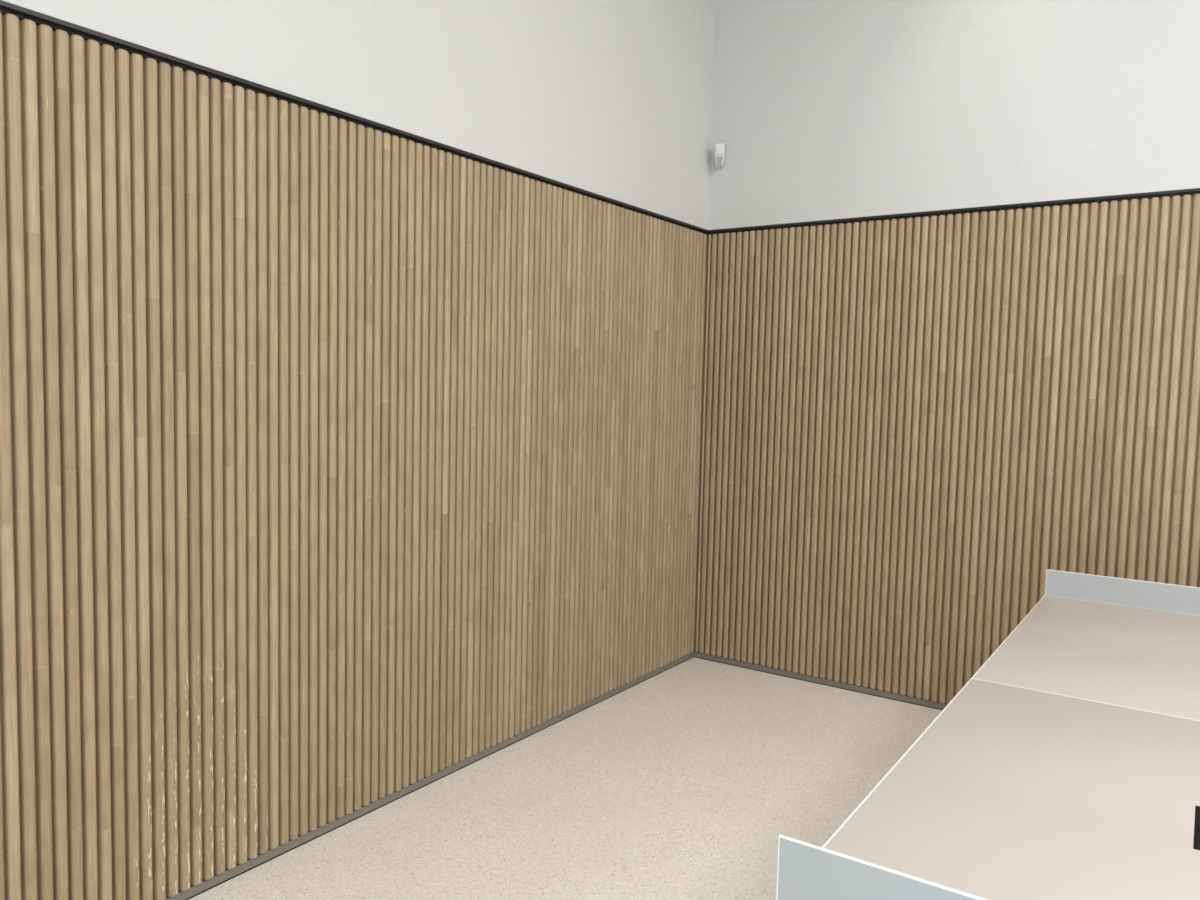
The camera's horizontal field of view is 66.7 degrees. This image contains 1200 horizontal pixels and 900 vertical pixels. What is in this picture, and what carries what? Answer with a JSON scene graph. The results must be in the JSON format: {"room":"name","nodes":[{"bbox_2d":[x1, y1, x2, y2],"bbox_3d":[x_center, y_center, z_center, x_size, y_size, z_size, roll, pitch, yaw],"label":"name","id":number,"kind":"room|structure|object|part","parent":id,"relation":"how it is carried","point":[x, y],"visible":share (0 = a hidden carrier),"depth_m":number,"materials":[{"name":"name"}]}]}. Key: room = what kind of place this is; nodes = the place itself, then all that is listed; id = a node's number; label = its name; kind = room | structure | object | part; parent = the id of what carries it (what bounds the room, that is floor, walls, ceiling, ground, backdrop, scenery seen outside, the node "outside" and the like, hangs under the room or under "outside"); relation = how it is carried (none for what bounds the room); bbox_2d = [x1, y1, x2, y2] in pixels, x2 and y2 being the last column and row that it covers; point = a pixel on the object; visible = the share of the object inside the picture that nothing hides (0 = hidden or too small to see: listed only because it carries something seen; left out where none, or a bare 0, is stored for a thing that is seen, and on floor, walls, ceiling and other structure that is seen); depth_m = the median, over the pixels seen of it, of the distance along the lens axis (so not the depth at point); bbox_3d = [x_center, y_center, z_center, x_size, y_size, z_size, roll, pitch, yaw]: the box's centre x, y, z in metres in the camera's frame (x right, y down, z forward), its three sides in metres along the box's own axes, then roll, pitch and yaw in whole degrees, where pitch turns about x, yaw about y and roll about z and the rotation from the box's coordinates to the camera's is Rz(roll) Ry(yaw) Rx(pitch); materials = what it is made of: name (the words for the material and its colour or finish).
{"room":"office","nodes":[
{"label":"office","id":0,"kind":"room"},
{"bbox_2d":[3,0,715,233],"bbox_3d":[-1.182,-0.906,2.868,0.164,4.606,6.460,4,5,34],"label":"wall","id":1,"kind":"structure","parent":0,"point":[612,99],"depth_m":3.79,"materials":[{"name":"white paint"}]},
{"bbox_2d":[0,12,706,899],"bbox_3d":[-1.115,0.114,2.962,0.033,2.489,6.000,4,5,34],"label":"cladding","id":2,"kind":"object","parent":1,"relation":"attached to","point":[343,463],"visible":1,"depth_m":3.03,"materials":[{"name":"beige wood"}]},
{"bbox_2d":[0,0,708,234],"bbox_3d":[-1.159,-1.132,2.761,0.038,0.021,6.331,4,5,34],"label":"trim","id":3,"kind":"structure","parent":1,"relation":"attached to","point":[22,13],"depth_m":2.94,"materials":[{"name":"black metal"}]},
{"bbox_2d":[165,652,693,899],"bbox_3d":[-1.226,1.377,2.945,0.021,0.030,6.331,4,5,34],"label":"baseboard","id":4,"kind":"structure","parent":1,"relation":"attached to","point":[205,884],"depth_m":3.52,"materials":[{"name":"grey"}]},
{"bbox_2d":[189,657,1194,899],"bbox_3d":[1.639,1.696,1.061,7.160,0.194,6.460,4,5,34],"label":"floor","id":5,"kind":"structure","parent":0,"point":[684,782],"depth_m":3.56,"materials":[{"name":"beige carpet"}]},
{"bbox_2d":[776,678,1199,899],"bbox_3d":[1.057,1.085,2.015,0.802,0.861,1.523,4,5,34],"label":"desk","id":6,"kind":"object","parent":5,"relation":"on","point":[1010,792],"visible":1,"depth_m":1.93,"materials":[{"name":"white laminate"}]},
{"bbox_3d":[0.639,0.809,1.365,0.796,0.233,0.006,4,5,34],"label":"panel","id":7,"kind":"part","parent":6,"relation":"part of","materials":[{"name":"grey laminate"}]},
{"bbox_3d":[0.639,0.808,1.365,0.800,0.235,0.006,4,5,34],"label":"edge trim","id":8,"kind":"part","parent":6,"relation":"part of","materials":[{"name":"white plastic"}]},
{"bbox_2d":[972,569,1199,720],"bbox_3d":[1.897,1.017,3.257,0.802,0.861,1.473,4,5,34],"label":"desk","id":9,"kind":"object","parent":5,"relation":"on","point":[1129,643],"visible":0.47,"depth_m":3.25,"materials":[{"name":"white laminate"}]},
{"bbox_3d":[2.315,0.671,3.842,0.800,0.235,0.005,4,5,34],"label":"edge trim","id":10,"kind":"part","parent":9,"relation":"part of","materials":[{"name":"white"}]},
{"bbox_3d":[2.315,0.672,3.842,0.796,0.232,0.005,4,5,34],"label":"panel","id":11,"kind":"part","parent":9,"relation":"part of","materials":[{"name":"grey"}]},
{"bbox_2d":[708,0,1199,229],"bbox_3d":[3.551,-0.834,3.431,6.996,4.606,0.164,4,5,34],"label":"wall","id":12,"kind":"structure","parent":0,"point":[822,109],"depth_m":4.55,"materials":[{"name":"white paint"}]},
{"bbox_2d":[714,143,724,166],"bbox_3d":[0.685,-1.688,5.221,0.057,0.120,0.081,2,4,10],"label":"detector","id":13,"kind":"object","parent":12,"relation":"attached to","point":[719,152],"visible":1,"depth_m":5.19,"materials":[{"name":"white plastic"}]},
{"bbox_2d":[694,651,947,709],"bbox_3d":[3.459,1.445,3.550,7.010,0.030,0.021,4,5,34],"label":"baseboard","id":14,"kind":"structure","parent":12,"relation":"attached to","point":[906,698],"depth_m":5.06,"materials":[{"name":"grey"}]},
{"bbox_2d":[694,194,1199,703],"bbox_3d":[2.574,0.122,4.081,4.824,2.489,0.033,4,5,34],"label":"cladding","id":15,"kind":"object","parent":12,"relation":"attached to","point":[906,424],"visible":0.79,"depth_m":4.65,"materials":[{"name":"beige wood"}]},
{"bbox_2d":[709,188,1199,234],"bbox_3d":[3.520,-1.063,3.359,6.993,0.021,0.038,4,5,34],"label":"trim","id":16,"kind":"structure","parent":12,"relation":"attached to","point":[1171,193],"depth_m":4.50,"materials":[{"name":"black metal"}]}
]}

